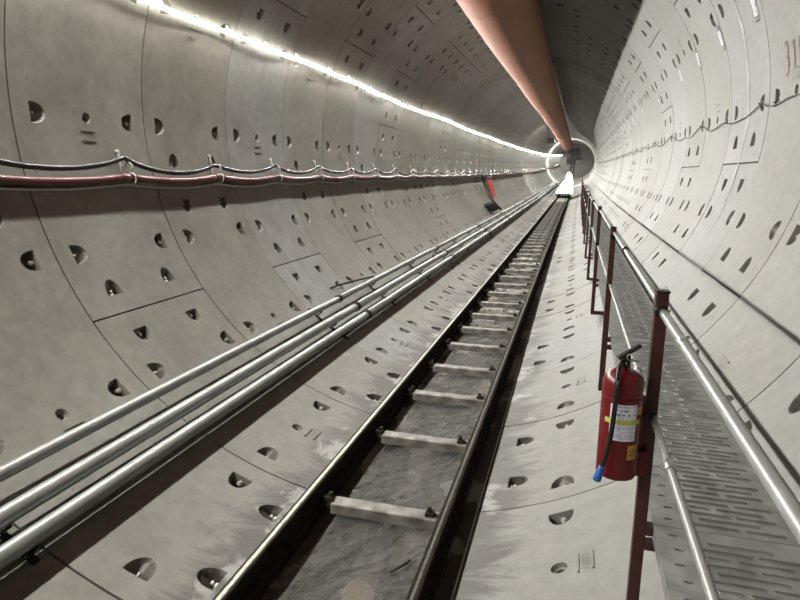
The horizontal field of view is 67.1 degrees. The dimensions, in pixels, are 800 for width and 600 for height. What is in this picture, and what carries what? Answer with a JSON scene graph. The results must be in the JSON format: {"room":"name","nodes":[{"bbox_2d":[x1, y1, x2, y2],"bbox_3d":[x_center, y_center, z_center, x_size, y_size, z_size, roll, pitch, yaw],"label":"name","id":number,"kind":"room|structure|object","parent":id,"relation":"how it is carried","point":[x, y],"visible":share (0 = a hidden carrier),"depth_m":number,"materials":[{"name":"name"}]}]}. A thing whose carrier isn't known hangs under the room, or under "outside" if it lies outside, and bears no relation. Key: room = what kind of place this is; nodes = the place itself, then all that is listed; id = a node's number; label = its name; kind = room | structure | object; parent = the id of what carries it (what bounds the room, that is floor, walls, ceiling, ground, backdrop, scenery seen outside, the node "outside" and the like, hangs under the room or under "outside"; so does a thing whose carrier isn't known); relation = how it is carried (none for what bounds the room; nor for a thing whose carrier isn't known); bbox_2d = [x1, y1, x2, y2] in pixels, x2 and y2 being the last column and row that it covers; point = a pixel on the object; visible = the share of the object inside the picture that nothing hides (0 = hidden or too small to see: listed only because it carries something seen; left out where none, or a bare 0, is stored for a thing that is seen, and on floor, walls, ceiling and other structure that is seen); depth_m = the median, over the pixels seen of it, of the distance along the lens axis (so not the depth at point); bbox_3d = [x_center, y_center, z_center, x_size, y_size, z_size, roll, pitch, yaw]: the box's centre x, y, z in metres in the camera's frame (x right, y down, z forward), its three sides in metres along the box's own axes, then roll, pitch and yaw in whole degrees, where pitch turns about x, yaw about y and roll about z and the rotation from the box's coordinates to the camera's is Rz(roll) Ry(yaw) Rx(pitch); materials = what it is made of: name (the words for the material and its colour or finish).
{"room":"underground passage","nodes":[
{"label":"underground passage","id":0,"kind":"room"},
{"bbox_2d":[0,0,564,321],"bbox_3d":[12.988,-12.699,53.343,3.672,7.368,126.015,4,12,15],"label":"wall","id":1,"kind":"structure","parent":0,"point":[82,81],"depth_m":7.05,"materials":[{"name":"concrete"}]},
{"bbox_2d":[115,149,136,184],"bbox_3d":[-2.568,-1.244,5.656,0.180,0.330,0.072,-3,12,-17],"label":"hook","id":2,"kind":"object","parent":1,"relation":"attached to","point":[117,151],"visible":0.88,"depth_m":5.65,"materials":[{"name":"white metal"}]},
{"bbox_2d":[0,173,131,185],"bbox_3d":[-3.883,-0.180,1.012,0.094,0.133,9.842,4,12,15],"label":"hose","id":3,"kind":"object","parent":2,"relation":"hanging from","point":[14,180],"visible":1,"depth_m":4.88,"materials":[{"name":"rubber"}]},
{"bbox_2d":[207,155,223,182],"bbox_3d":[-2.158,-1.535,7.069,0.180,0.330,0.072,-3,12,-17],"label":"hook","id":4,"kind":"object","parent":1,"relation":"attached to","point":[208,156],"visible":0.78,"depth_m":7.06,"materials":[{"name":"white metal"}]},
{"bbox_2d":[129,173,221,184],"bbox_3d":[-2.328,-1.281,6.372,0.092,0.126,1.499,4,12,15],"label":"hose","id":5,"kind":"object","parent":4,"relation":"hanging from","point":[214,177],"visible":0.98,"depth_m":6.25,"materials":[{"name":"rubber"}]},
{"bbox_2d":[269,158,282,181],"bbox_3d":[-1.747,-1.827,8.482,0.180,0.330,0.072,-3,12,-17],"label":"hook","id":6,"kind":"object","parent":1,"relation":"attached to","point":[270,159],"visible":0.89,"depth_m":8.47,"materials":[{"name":"white metal"}]},
{"bbox_2d":[220,174,335,182],"bbox_3d":[-1.634,-1.766,8.759,0.100,0.121,3.505,4,12,15],"label":"hose","id":7,"kind":"object","parent":6,"relation":"hanging from","point":[232,179],"visible":0.98,"depth_m":8.29,"materials":[{"name":"rubber"}]},
{"bbox_2d":[0,166,556,190],"bbox_3d":[11.353,-11.373,51.068,1.446,2.168,116.850,4,12,15],"label":"cable","id":8,"kind":"object","parent":6,"relation":"hanging from","point":[113,185],"visible":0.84,"depth_m":6.28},
{"bbox_2d":[0,155,558,175],"bbox_3d":[11.355,-11.562,51.045,1.480,2.268,116.881,4,12,15],"label":"cable","id":9,"kind":"object","parent":6,"relation":"hanging from","point":[3,162],"visible":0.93,"depth_m":6.28,"materials":[{"name":"rubber"}]},
{"bbox_2d":[313,161,323,180],"bbox_3d":[-1.336,-2.120,9.895,0.180,0.330,0.072,-3,12,-17],"label":"hook","id":10,"kind":"object","parent":1,"relation":"attached to","point":[313,161],"visible":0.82,"depth_m":9.89,"materials":[{"name":"white metal"}]},
{"bbox_2d":[141,0,559,155],"bbox_3d":[12.219,-13.616,52.958,1.666,2.393,123.750,4,12,15],"label":"led light strip","id":11,"kind":"object","parent":1,"relation":"attached to","point":[159,4],"visible":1,"depth_m":7.91,"materials":[{"name":"white plastic"}]},
{"bbox_2d":[485,177,495,197],"bbox_3d":[4.233,-5.138,27.932,0.372,1.142,1.851,4,12,15],"label":"board","id":12,"kind":"object","parent":1,"relation":"attached to","point":[488,179],"visible":0.88,"depth_m":27.71,"materials":[{"name":"paint"}]},
{"bbox_2d":[480,174,501,209],"bbox_3d":[3.906,-4.639,25.864,0.962,1.543,0.326,6,13,26],"label":"cable","id":13,"kind":"object","parent":1,"relation":"attached to","point":[482,176],"visible":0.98,"depth_m":25.86,"materials":[{"name":"rubber"}]},
{"bbox_2d":[483,202,498,211],"bbox_3d":[3.723,-3.800,24.612,0.339,0.409,1.623,5,12,19],"label":"bundle","id":14,"kind":"object","parent":1,"relation":"attached to","point":[490,206],"visible":1,"depth_m":24.35,"materials":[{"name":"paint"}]},
{"bbox_2d":[0,166,799,599],"bbox_3d":[14.766,-10.774,53.222,7.073,4.753,126.015,4,12,15],"label":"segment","id":15,"kind":"structure","parent":0,"point":[184,526],"depth_m":4.64,"materials":[{"name":"concrete"}]},
{"bbox_2d":[0,524,40,565],"bbox_3d":[-2.142,1.171,3.185,0.537,0.392,0.044,4,12,15],"label":"bracket","id":16,"kind":"object","parent":15,"relation":"attached to","point":[5,536],"visible":0.42,"depth_m":3.16,"materials":[{"name":"metal"}]},
{"bbox_2d":[0,295,342,482],"bbox_3d":[-1.625,0.550,5.311,0.102,0.101,5.992,4,12,15],"label":"pipe","id":17,"kind":"object","parent":16,"relation":"on","point":[9,469],"visible":1,"depth_m":4.32,"materials":[{"name":"grey metal"}]},
{"bbox_2d":[0,302,360,530],"bbox_3d":[-1.404,0.658,5.460,0.126,0.124,5.992,4,12,15],"label":"pipe","id":18,"kind":"object","parent":16,"relation":"on","point":[35,497],"visible":1,"depth_m":4.11,"materials":[{"name":"silver metal"}]},
{"bbox_2d":[0,310,371,570],"bbox_3d":[-1.258,0.766,5.440,0.124,0.122,5.992,4,12,15],"label":"pipe","id":19,"kind":"object","parent":16,"relation":"on","point":[23,542],"visible":1,"depth_m":3.92,"materials":[{"name":"silver metal"}]},
{"bbox_2d":[308,308,348,339],"bbox_3d":[-0.888,0.282,7.509,0.537,0.392,0.044,4,12,15],"label":"bracket","id":20,"kind":"object","parent":15,"relation":"attached to","point":[316,315],"visible":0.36,"depth_m":7.50,"materials":[{"name":"metal"}]},
{"bbox_2d":[330,276,373,288],"bbox_3d":[-0.683,-0.274,8.952,0.089,0.058,1.236,7,13,28],"label":"wire","id":21,"kind":"object","parent":15,"relation":"attached to","point":[370,276],"visible":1,"depth_m":8.80,"materials":[{"name":"metal"}]},
{"bbox_2d":[364,281,395,304],"bbox_3d":[-0.312,-0.127,9.487,0.537,0.392,0.044,4,12,15],"label":"bracket","id":22,"kind":"object","parent":15,"relation":"attached to","point":[364,281],"visible":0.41,"depth_m":9.48,"materials":[{"name":"metal"}]},
{"bbox_2d":[340,245,438,299],"bbox_3d":[0.020,-0.618,10.962,0.106,0.112,5.992,4,12,15],"label":"pipe","id":23,"kind":"object","parent":22,"relation":"on","point":[356,289],"visible":0.96,"depth_m":9.90,"materials":[{"name":"grey metal"}]},
{"bbox_2d":[357,250,447,307],"bbox_3d":[0.242,-0.511,11.110,0.130,0.136,5.992,4,12,15],"label":"pipe","id":24,"kind":"object","parent":22,"relation":"on","point":[364,301],"visible":0.96,"depth_m":10.08,"materials":[{"name":"grey metal"}]},
{"bbox_2d":[367,255,454,314],"bbox_3d":[0.388,-0.402,11.090,0.128,0.135,5.992,4,12,15],"label":"pipe","id":25,"kind":"object","parent":22,"relation":"on","point":[399,292],"visible":0.98,"depth_m":10.08,"materials":[{"name":"grey metal"}]},
{"bbox_2d":[212,195,559,599],"bbox_3d":[6.356,-3.698,27.639,0.215,0.823,61.002,4,12,16],"label":"rail","id":26,"kind":"object","parent":15,"relation":"on","point":[262,567],"visible":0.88,"depth_m":4.39,"materials":[{"name":"metal"}]},
{"bbox_2d":[273,229,551,599],"bbox_3d":[6.934,-3.662,28.010,0.872,0.688,62.006,4,12,16],"label":"bed","id":27,"kind":"object","parent":15,"relation":"on","point":[352,558],"visible":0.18,"depth_m":4.45,"materials":[{"name":"grey concrete"}]},
{"bbox_2d":[320,491,439,530],"bbox_3d":[-0.143,1.398,4.039,0.834,0.122,0.115,4,12,15],"label":"tie","id":28,"kind":"object","parent":27,"relation":"on","point":[357,508],"visible":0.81,"depth_m":4.00,"materials":[{"name":"concrete"}]},
{"bbox_2d":[389,559,410,572],"bbox_3d":[0.004,1.588,3.593,0.157,0.024,0.024,-10,15,-40],"label":"stick","id":29,"kind":"object","parent":27,"relation":"on","point":[409,560],"visible":1,"depth_m":3.58,"materials":[{"name":"paint"}]},
{"bbox_2d":[373,426,467,453],"bbox_3d":[0.169,1.178,5.113,0.834,0.122,0.115,4,12,16],"label":"tie","id":30,"kind":"object","parent":27,"relation":"on","point":[459,446],"visible":0.85,"depth_m":5.07,"materials":[{"name":"concrete"}]},
{"bbox_2d":[405,386,485,407],"bbox_3d":[0.458,0.972,6.111,0.834,0.122,0.115,4,12,16],"label":"tie","id":31,"kind":"object","parent":27,"relation":"on","point":[421,395],"visible":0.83,"depth_m":6.07,"materials":[{"name":"concrete"}]},
{"bbox_2d":[426,360,496,377],"bbox_3d":[0.713,0.792,6.987,0.834,0.122,0.115,4,12,16],"label":"tie","id":32,"kind":"object","parent":27,"relation":"on","point":[490,372],"visible":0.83,"depth_m":6.94,"materials":[{"name":"concrete"}]},
{"bbox_2d":[443,339,505,353],"bbox_3d":[0.979,0.603,7.901,0.834,0.122,0.115,4,12,16],"label":"tie","id":33,"kind":"object","parent":27,"relation":"on","point":[500,349],"visible":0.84,"depth_m":7.86,"materials":[{"name":"concrete"}]},
{"bbox_2d":[456,323,512,335],"bbox_3d":[1.225,0.427,8.749,0.834,0.122,0.115,4,12,16],"label":"tie","id":34,"kind":"object","parent":27,"relation":"on","point":[465,329],"visible":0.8,"depth_m":8.70,"materials":[{"name":"concrete"}]},
{"bbox_2d":[467,310,518,321],"bbox_3d":[1.478,0.248,9.616,0.834,0.122,0.115,4,12,15],"label":"tie","id":35,"kind":"object","parent":27,"relation":"on","point":[514,317],"visible":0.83,"depth_m":9.57,"materials":[{"name":"concrete"}]},
{"bbox_2d":[476,299,523,308],"bbox_3d":[1.736,0.064,10.501,0.834,0.122,0.115,4,12,15],"label":"tie","id":36,"kind":"object","parent":27,"relation":"on","point":[520,304],"visible":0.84,"depth_m":10.46,"materials":[{"name":"concrete"}]},
{"bbox_2d":[484,289,527,297],"bbox_3d":[1.998,-0.123,11.398,0.834,0.122,0.115,4,12,15],"label":"tie","id":37,"kind":"object","parent":27,"relation":"on","point":[524,294],"visible":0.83,"depth_m":11.34,"materials":[{"name":"concrete"}]},
{"bbox_2d":[490,281,530,288],"bbox_3d":[2.259,-0.309,12.293,0.834,0.122,0.115,4,12,15],"label":"tie","id":38,"kind":"object","parent":27,"relation":"on","point":[498,285],"visible":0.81,"depth_m":12.26,"materials":[{"name":"concrete"}]},
{"bbox_2d":[496,274,533,280],"bbox_3d":[2.523,-0.497,13.195,0.834,0.122,0.115,4,12,15],"label":"tie","id":39,"kind":"object","parent":27,"relation":"on","point":[531,278],"visible":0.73,"depth_m":13.14,"materials":[{"name":"concrete"}]},
{"bbox_2d":[501,267,536,273],"bbox_3d":[2.786,-0.685,14.095,0.834,0.122,0.115,4,12,15],"label":"tie","id":40,"kind":"object","parent":27,"relation":"on","point":[534,271],"visible":0.87,"depth_m":14.04,"materials":[{"name":"concrete"}]},
{"bbox_2d":[506,262,538,267],"bbox_3d":[3.053,-0.877,15.008,0.834,0.122,0.115,4,12,16],"label":"tie","id":41,"kind":"object","parent":27,"relation":"on","point":[510,264],"visible":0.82,"depth_m":14.97,"materials":[{"name":"concrete"}]},
{"bbox_2d":[510,257,540,262],"bbox_3d":[3.316,-1.064,15.903,0.834,0.122,0.115,4,12,16],"label":"tie","id":42,"kind":"object","parent":27,"relation":"on","point":[514,259],"visible":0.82,"depth_m":15.85,"materials":[{"name":"concrete"}]},
{"bbox_2d":[514,252,542,257],"bbox_3d":[3.592,-1.262,16.846,0.834,0.122,0.115,4,12,16],"label":"tie","id":43,"kind":"object","parent":27,"relation":"on","point":[541,254],"visible":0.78,"depth_m":16.81,"materials":[{"name":"concrete"}]},
{"bbox_2d":[517,248,544,252],"bbox_3d":[3.865,-1.458,17.774,0.834,0.122,0.115,4,12,16],"label":"tie","id":44,"kind":"object","parent":27,"relation":"on","point":[543,250],"visible":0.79,"depth_m":17.72,"materials":[{"name":"concrete"}]},
{"bbox_2d":[520,244,546,248],"bbox_3d":[4.130,-1.648,18.676,0.834,0.122,0.115,4,12,16],"label":"tie","id":45,"kind":"object","parent":27,"relation":"on","point":[522,247],"visible":0.86,"depth_m":18.65,"materials":[{"name":"concrete"}]},
{"bbox_2d":[522,241,547,245],"bbox_3d":[4.397,-1.839,19.584,0.834,0.122,0.115,4,12,15],"label":"tie","id":46,"kind":"object","parent":27,"relation":"on","point":[524,242],"visible":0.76,"depth_m":19.52,"materials":[{"name":"concrete"}]},
{"bbox_2d":[525,239,549,242],"bbox_3d":[4.666,-2.033,20.498,0.834,0.122,0.115,4,12,15],"label":"tie","id":47,"kind":"object","parent":27,"relation":"on","point":[527,240],"visible":0.88,"depth_m":20.45,"materials":[{"name":"concrete"}]},
{"bbox_2d":[527,235,550,239],"bbox_3d":[4.935,-2.226,21.411,0.834,0.122,0.115,4,12,15],"label":"tie","id":48,"kind":"object","parent":27,"relation":"on","point":[529,237],"visible":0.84,"depth_m":21.36,"materials":[{"name":"concrete"}]},
{"bbox_2d":[530,233,551,236],"bbox_3d":[5.200,-2.417,22.310,0.834,0.122,0.115,4,12,15],"label":"tie","id":49,"kind":"object","parent":27,"relation":"on","point":[550,234],"visible":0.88,"depth_m":22.26,"materials":[{"name":"concrete"}]},
{"bbox_2d":[531,231,552,233],"bbox_3d":[5.478,-2.617,23.251,0.834,0.122,0.115,4,12,15],"label":"tie","id":50,"kind":"object","parent":27,"relation":"on","point":[533,232],"visible":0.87,"depth_m":23.21,"materials":[{"name":"concrete"}]},
{"bbox_2d":[534,228,553,231],"bbox_3d":[5.759,-2.819,24.200,0.834,0.122,0.115,4,12,15],"label":"tie","id":51,"kind":"object","parent":27,"relation":"on","point":[546,230],"visible":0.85,"depth_m":24.17,"materials":[{"name":"concrete"}]},
{"bbox_2d":[535,226,554,228],"bbox_3d":[6.030,-3.015,25.118,0.834,0.122,0.115,4,12,16],"label":"tie","id":52,"kind":"object","parent":27,"relation":"on","point":[553,227],"visible":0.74,"depth_m":25.06,"materials":[{"name":"concrete"}]},
{"bbox_2d":[537,224,554,226],"bbox_3d":[6.303,-3.211,26.039,0.834,0.122,0.115,4,12,15],"label":"tie","id":53,"kind":"object","parent":27,"relation":"on","point":[537,224],"visible":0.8,"depth_m":25.98,"materials":[{"name":"concrete"}]},
{"bbox_2d":[541,219,557,221],"bbox_3d":[7.105,-3.791,28.745,0.834,0.122,0.115,4,12,15],"label":"tie","id":54,"kind":"object","parent":27,"relation":"on","point":[541,219],"visible":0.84,"depth_m":28.69,"materials":[{"name":"concrete"}]},
{"bbox_2d":[406,195,570,599],"bbox_3d":[7.253,-3.651,27.390,0.215,0.799,61.002,4,12,16],"label":"rail","id":55,"kind":"object","parent":15,"relation":"on","point":[426,579],"visible":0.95,"depth_m":4.43,"materials":[{"name":"metal"}]},
{"bbox_2d":[555,171,573,196],"bbox_3d":[14.103,-9.930,51.390,1.484,2.128,4.600,4,12,15],"label":"wagon","id":56,"kind":"object","parent":55,"relation":"on","point":[566,187],"visible":1,"depth_m":49.34,"materials":[{"name":"paint"}]},
{"bbox_2d":[450,254,552,599],"bbox_3d":[1.896,0.482,8.832,0.023,0.072,19.500,4,12,15],"label":"wire","id":57,"kind":"object","parent":15,"relation":"on","point":[458,575],"visible":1,"depth_m":4.62,"materials":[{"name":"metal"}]},
{"bbox_2d":[566,148,583,176],"bbox_3d":[17.656,-13.107,61.011,1.750,4.328,2.600,4,12,15],"label":"gantry","id":58,"kind":"object","parent":15,"relation":"on","point":[575,154],"visible":0.81,"depth_m":60.20,"materials":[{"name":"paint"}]},
{"bbox_2d":[582,186,585,225],"bbox_3d":[7.062,-3.431,22.082,0.691,1.453,0.064,4,12,15],"label":"railing post","id":59,"kind":"object","parent":15,"relation":"attached to","point":[584,186],"visible":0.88,"depth_m":22.14,"materials":[{"name":"brown metal"}]},
{"bbox_2d":[582,188,586,233],"bbox_3d":[6.229,-2.832,19.256,0.691,1.453,0.064,4,12,16],"label":"railing post","id":60,"kind":"object","parent":15,"relation":"attached to","point":[585,188],"visible":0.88,"depth_m":19.33,"materials":[{"name":"brown metal"}]},
{"bbox_2d":[589,213,602,218],"bbox_3d":[6.636,-2.878,20.724,0.524,0.080,2.996,4,12,16],"label":"panel","id":61,"kind":"object","parent":60,"relation":"on","point":[595,214],"visible":0.35,"depth_m":20.26,"materials":[{"name":"grey metal"}]},
{"bbox_2d":[583,191,588,243],"bbox_3d":[5.400,-2.237,16.436,0.691,1.453,0.064,4,12,16],"label":"railing post","id":62,"kind":"object","parent":15,"relation":"attached to","point":[585,226],"visible":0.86,"depth_m":16.51,"materials":[{"name":"brown metal"}]},
{"bbox_2d":[586,219,606,226],"bbox_3d":[5.806,-2.282,17.903,0.524,0.077,2.996,4,12,16],"label":"panel","id":63,"kind":"object","parent":62,"relation":"on","point":[603,224],"visible":0.43,"depth_m":17.47,"materials":[{"name":"grey metal"}]},
{"bbox_2d":[584,194,590,258],"bbox_3d":[4.572,-1.645,13.613,0.691,1.453,0.064,4,12,16],"label":"railing post","id":64,"kind":"object","parent":15,"relation":"attached to","point":[589,200],"visible":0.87,"depth_m":13.69,"materials":[{"name":"brown metal"}]},
{"bbox_2d":[588,226,609,237],"bbox_3d":[4.977,-1.688,15.082,0.524,0.074,2.996,4,12,16],"label":"panel","id":65,"kind":"object","parent":64,"relation":"on","point":[604,231],"visible":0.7,"depth_m":14.81,"materials":[{"name":"grey metal"}]},
{"bbox_2d":[587,199,594,279],"bbox_3d":[3.746,-1.056,10.789,0.691,1.453,0.064,4,12,16],"label":"railing post","id":66,"kind":"object","parent":15,"relation":"attached to","point":[590,254],"visible":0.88,"depth_m":10.87,"materials":[{"name":"brown metal"}]},
{"bbox_2d":[591,237,622,254],"bbox_3d":[4.151,-1.098,12.259,0.524,0.071,2.996,4,12,16],"label":"panel","id":67,"kind":"object","parent":66,"relation":"on","point":[603,242],"visible":0.53,"depth_m":11.93,"materials":[{"name":"grey metal"}]},
{"bbox_2d":[598,226,616,390],"bbox_3d":[2.105,0.112,5.150,0.691,1.453,0.064,3,12,14],"label":"railing post","id":68,"kind":"object","parent":15,"relation":"attached to","point":[604,346],"visible":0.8,"depth_m":5.21,"materials":[{"name":"brown metal"}]},
{"bbox_2d":[600,210,611,228],"bbox_3d":[2.218,-0.869,6.501,0.036,0.052,2.944,4,12,15],"label":"tube","id":69,"kind":"object","parent":68,"relation":"attached to","point":[601,212],"visible":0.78,"depth_m":6.33,"materials":[{"name":"metal"}]},
{"bbox_2d":[598,281,674,342],"bbox_3d":[2.504,0.075,6.610,0.524,0.071,2.996,4,12,15],"label":"panel","id":70,"kind":"object","parent":68,"relation":"on","point":[636,308],"visible":0.8,"depth_m":6.27,"materials":[{"name":"grey metal"}]},
{"bbox_2d":[590,206,643,314],"bbox_3d":[2.926,-0.501,7.969,0.691,1.453,0.064,3,12,14],"label":"railing post","id":71,"kind":"object","parent":15,"relation":"attached to","point":[594,285],"visible":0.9,"depth_m":8.05,"materials":[{"name":"red metal"}]},
{"bbox_2d":[597,245,606,278],"bbox_3d":[2.214,-0.422,6.593,0.036,0.037,2.944,4,12,15],"label":"tube","id":72,"kind":"object","parent":71,"relation":"attached to","point":[598,248],"visible":0.77,"depth_m":6.49,"materials":[{"name":"metal"}]},
{"bbox_2d":[592,253,639,282],"bbox_3d":[3.327,-0.510,9.435,0.524,0.068,2.996,4,12,15],"label":"panel","id":73,"kind":"object","parent":71,"relation":"on","point":[622,271],"visible":0.69,"depth_m":8.96,"materials":[{"name":"grey metal"}]},
{"bbox_2d":[626,289,670,599],"bbox_3d":[1.284,0.694,2.317,0.691,1.453,0.064,4,12,15],"label":"railing post","id":74,"kind":"object","parent":15,"relation":"attached to","point":[642,527],"visible":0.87,"depth_m":2.36,"materials":[{"name":"brown metal"}]},
{"bbox_2d":[593,344,647,481],"bbox_3d":[0.847,0.427,2.304,0.233,0.530,0.177,0,12,0],"label":"fire extinguisher","id":75,"kind":"object","parent":74,"relation":"attached to","point":[621,456],"visible":1,"depth_m":2.26,"materials":[{"name":"red paint"}]},
{"bbox_2d":[613,417,634,439],"bbox_3d":[0.833,0.480,2.254,0.086,0.084,0.013,3,12,11],"label":"print","id":76,"kind":"object","parent":75,"relation":"attached to","point":[623,427],"depth_m":2.25,"materials":[{"name":"grey paper"}]},
{"bbox_2d":[609,284,645,394],"bbox_3d":[1.394,0.160,3.767,0.036,0.036,2.944,4,12,15],"label":"tube","id":77,"kind":"object","parent":74,"relation":"attached to","point":[637,367],"visible":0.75,"depth_m":3.55,"materials":[{"name":"metal"}]},
{"bbox_2d":[613,232,655,300],"bbox_3d":[1.399,-0.269,3.678,0.046,0.051,2.944,4,12,15],"label":"tube","id":78,"kind":"object","parent":74,"relation":"attached to","point":[647,283],"visible":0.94,"depth_m":3.07,"materials":[{"name":"zinc"},{"name":"galvanised steel"}]},
{"bbox_2d":[650,415,719,599],"bbox_3d":[0.682,0.662,1.302,0.036,0.036,2.172,4,12,15],"label":"tube","id":79,"kind":"object","parent":74,"relation":"attached to","point":[711,593],"visible":1,"depth_m":1.62,"materials":[{"name":"metal"}]},
{"bbox_2d":[611,337,799,546],"bbox_3d":[1.684,0.657,3.784,0.524,0.067,2.996,4,12,15],"label":"panel","id":80,"kind":"object","parent":74,"relation":"on","point":[724,495],"visible":0.74,"depth_m":2.89,"materials":[{"name":"grey metal"}]},
{"bbox_2d":[652,525,799,599],"bbox_3d":[0.865,1.236,0.957,0.524,0.060,2.996,4,12,15],"label":"panel","id":81,"kind":"object","parent":74,"relation":"on","point":[740,568],"visible":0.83,"depth_m":2.17,"materials":[{"name":"grey metal"}]},
{"bbox_2d":[659,309,799,544],"bbox_3d":[0.685,0.260,1.219,0.036,0.037,2.172,4,12,15],"label":"tube","id":82,"kind":"object","parent":74,"relation":"attached to","point":[784,499],"visible":1,"depth_m":1.14,"materials":[{"name":"metal"}]},
{"bbox_2d":[278,0,676,156],"bbox_3d":[15.109,-14.456,52.372,6.984,4.715,126.015,4,12,15],"label":"ceiling","id":83,"kind":"structure","parent":0,"point":[573,29],"depth_m":13.45,"materials":[{"name":"concrete"}]},
{"bbox_2d":[456,0,572,150],"bbox_3d":[6.821,-8.665,26.648,1.261,1.959,67.510,4,12,16],"label":"ventilation duct","id":84,"kind":"object","parent":83,"relation":"hanging from","point":[513,30],"visible":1,"depth_m":11.22,"materials":[{"name":"orange fabric"}]},
{"bbox_2d":[545,124,554,142],"bbox_3d":[10.527,-11.680,42.321,0.712,1.322,0.145,4,12,15],"label":"floodlight","id":85,"kind":"object","parent":83,"relation":"attached to","point":[549,140],"visible":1,"depth_m":42.31,"materials":[{"name":"paint"}]},
{"bbox_2d":[561,144,593,176],"bbox_3d":[32.794,-25.769,111.422,5.960,5.960,0.300,4,12,15],"label":"wall","id":86,"kind":"structure","parent":0,"point":[583,166],"depth_m":111.18,"materials":[{"name":"concrete"}]},
{"bbox_2d":[480,0,799,511],"bbox_3d":[16.770,-12.310,52.330,3.951,7.874,126.015,4,12,15],"label":"wall","id":87,"kind":"structure","parent":0,"point":[726,198],"depth_m":6.38,"materials":[{"name":"concrete"}]},
{"bbox_2d":[596,93,799,162],"bbox_3d":[12.332,-8.375,35.258,0.198,1.238,80.854,4,12,16],"label":"cable","id":88,"kind":"object","parent":87,"relation":"attached to","point":[797,93],"visible":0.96,"depth_m":7.24,"materials":[{"name":"rubber"}]},
{"bbox_2d":[694,49,701,69],"bbox_3d":[4.196,-3.386,8.491,0.104,0.272,0.120,4,12,15],"label":"label","id":89,"kind":"object","parent":87,"relation":"attached to","point":[695,50],"visible":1,"depth_m":8.48,"materials":[{"name":"white paper"}]},
{"bbox_2d":[716,26,724,50],"bbox_3d":[3.811,-3.112,7.170,0.104,0.272,0.120,4,12,15],"label":"label","id":90,"kind":"object","parent":87,"relation":"attached to","point":[717,27],"visible":1,"depth_m":7.17,"materials":[{"name":"white paper"}]},
{"bbox_2d":[750,0,759,22],"bbox_3d":[3.412,-2.856,5.826,0.123,0.314,0.115,4,12,15],"label":"label","id":91,"kind":"object","parent":87,"relation":"attached to","point":[753,3],"visible":1,"depth_m":5.83,"materials":[{"name":"white paper"}]},
{"label":"hook","id":92,"kind":"object","parent":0,"visible":0},
{"bbox_2d":[335,174,422,180],"bbox_3d":[-0.283,-2.731,13.392,0.097,0.145,6.261,4,12,16],"label":"hose","id":93,"kind":"object","parent":92,"relation":"hanging from","point":[347,177],"visible":0.96,"depth_m":12.44,"materials":[{"name":"rubber"}]},
{"label":"hook","id":94,"kind":"object","parent":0,"visible":0},
{"bbox_2d":[423,165,558,177],"bbox_3d":[14.301,-13.523,61.108,1.477,2.161,95.729,4,12,15],"label":"hose","id":95,"kind":"object","parent":94,"relation":"hanging from","point":[426,175],"visible":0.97,"depth_m":23.21,"materials":[{"name":"rubber"}]},
{"bbox_3d":[1.585,-1.481,15.982,0.537,0.392,0.044,4,12,15],"label":"bracket","id":96,"kind":"object","parent":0,"visible":0},
{"bbox_2d":[437,224,478,247],"bbox_3d":[1.672,-1.797,16.608,0.114,0.124,5.993,4,12,15],"label":"pipe","id":97,"kind":"object","parent":96,"relation":"on","point":[477,225],"visible":0.98,"depth_m":15.90,"materials":[{"name":"grey metal"}]},
{"bbox_2d":[447,228,484,253],"bbox_3d":[1.894,-1.691,16.757,0.138,0.149,5.993,4,12,15],"label":"pipe","id":98,"kind":"object","parent":96,"relation":"on","point":[472,236],"visible":0.97,"depth_m":16.08,"materials":[{"name":"grey metal"}]},
{"bbox_2d":[452,231,489,257],"bbox_3d":[2.039,-1.582,16.737,0.136,0.147,5.993,4,12,15],"label":"pipe","id":99,"kind":"object","parent":96,"relation":"on","point":[487,233],"visible":0.97,"depth_m":16.02,"materials":[{"name":"grey metal"}]},
{"bbox_3d":[2.829,-2.373,20.214,0.537,0.392,0.044,4,12,15],"label":"bracket","id":100,"kind":"object","parent":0,"visible":0},
{"bbox_2d":[478,213,500,225],"bbox_3d":[3.325,-2.989,22.252,0.102,0.137,5.993,4,12,16],"label":"pipe","id":101,"kind":"object","parent":100,"relation":"on","point":[491,218],"visible":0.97,"depth_m":21.61,"materials":[{"name":"silver metal"}]},
{"bbox_2d":[484,215,505,230],"bbox_3d":[3.547,-2.882,22.400,0.126,0.161,5.993,4,12,16],"label":"pipe","id":102,"kind":"object","parent":100,"relation":"on","point":[504,216],"visible":0.94,"depth_m":21.88,"materials":[{"name":"silver metal"}]},
{"bbox_2d":[489,218,509,232],"bbox_3d":[3.692,-2.774,22.380,0.124,0.159,5.993,4,12,16],"label":"pipe","id":103,"kind":"object","parent":100,"relation":"on","point":[507,219],"visible":0.95,"depth_m":21.99,"materials":[{"name":"silver metal"}]},
{"bbox_3d":[4.702,-3.721,26.557,0.537,0.392,0.044,4,12,15],"label":"bracket","id":104,"kind":"object","parent":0,"visible":0},
{"bbox_2d":[505,207,518,216],"bbox_3d":[5.215,-4.085,28.037,0.126,0.173,5.993,4,12,16],"label":"pipe","id":105,"kind":"object","parent":104,"relation":"on","point":[517,208],"visible":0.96,"depth_m":27.71,"materials":[{"name":"silver metal"}]},
{"bbox_2d":[509,209,521,218],"bbox_3d":[5.360,-3.977,28.017,0.124,0.171,5.993,4,12,16],"label":"pipe","id":106,"kind":"object","parent":104,"relation":"on","point":[519,211],"visible":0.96,"depth_m":27.63,"materials":[{"name":"silver metal"}]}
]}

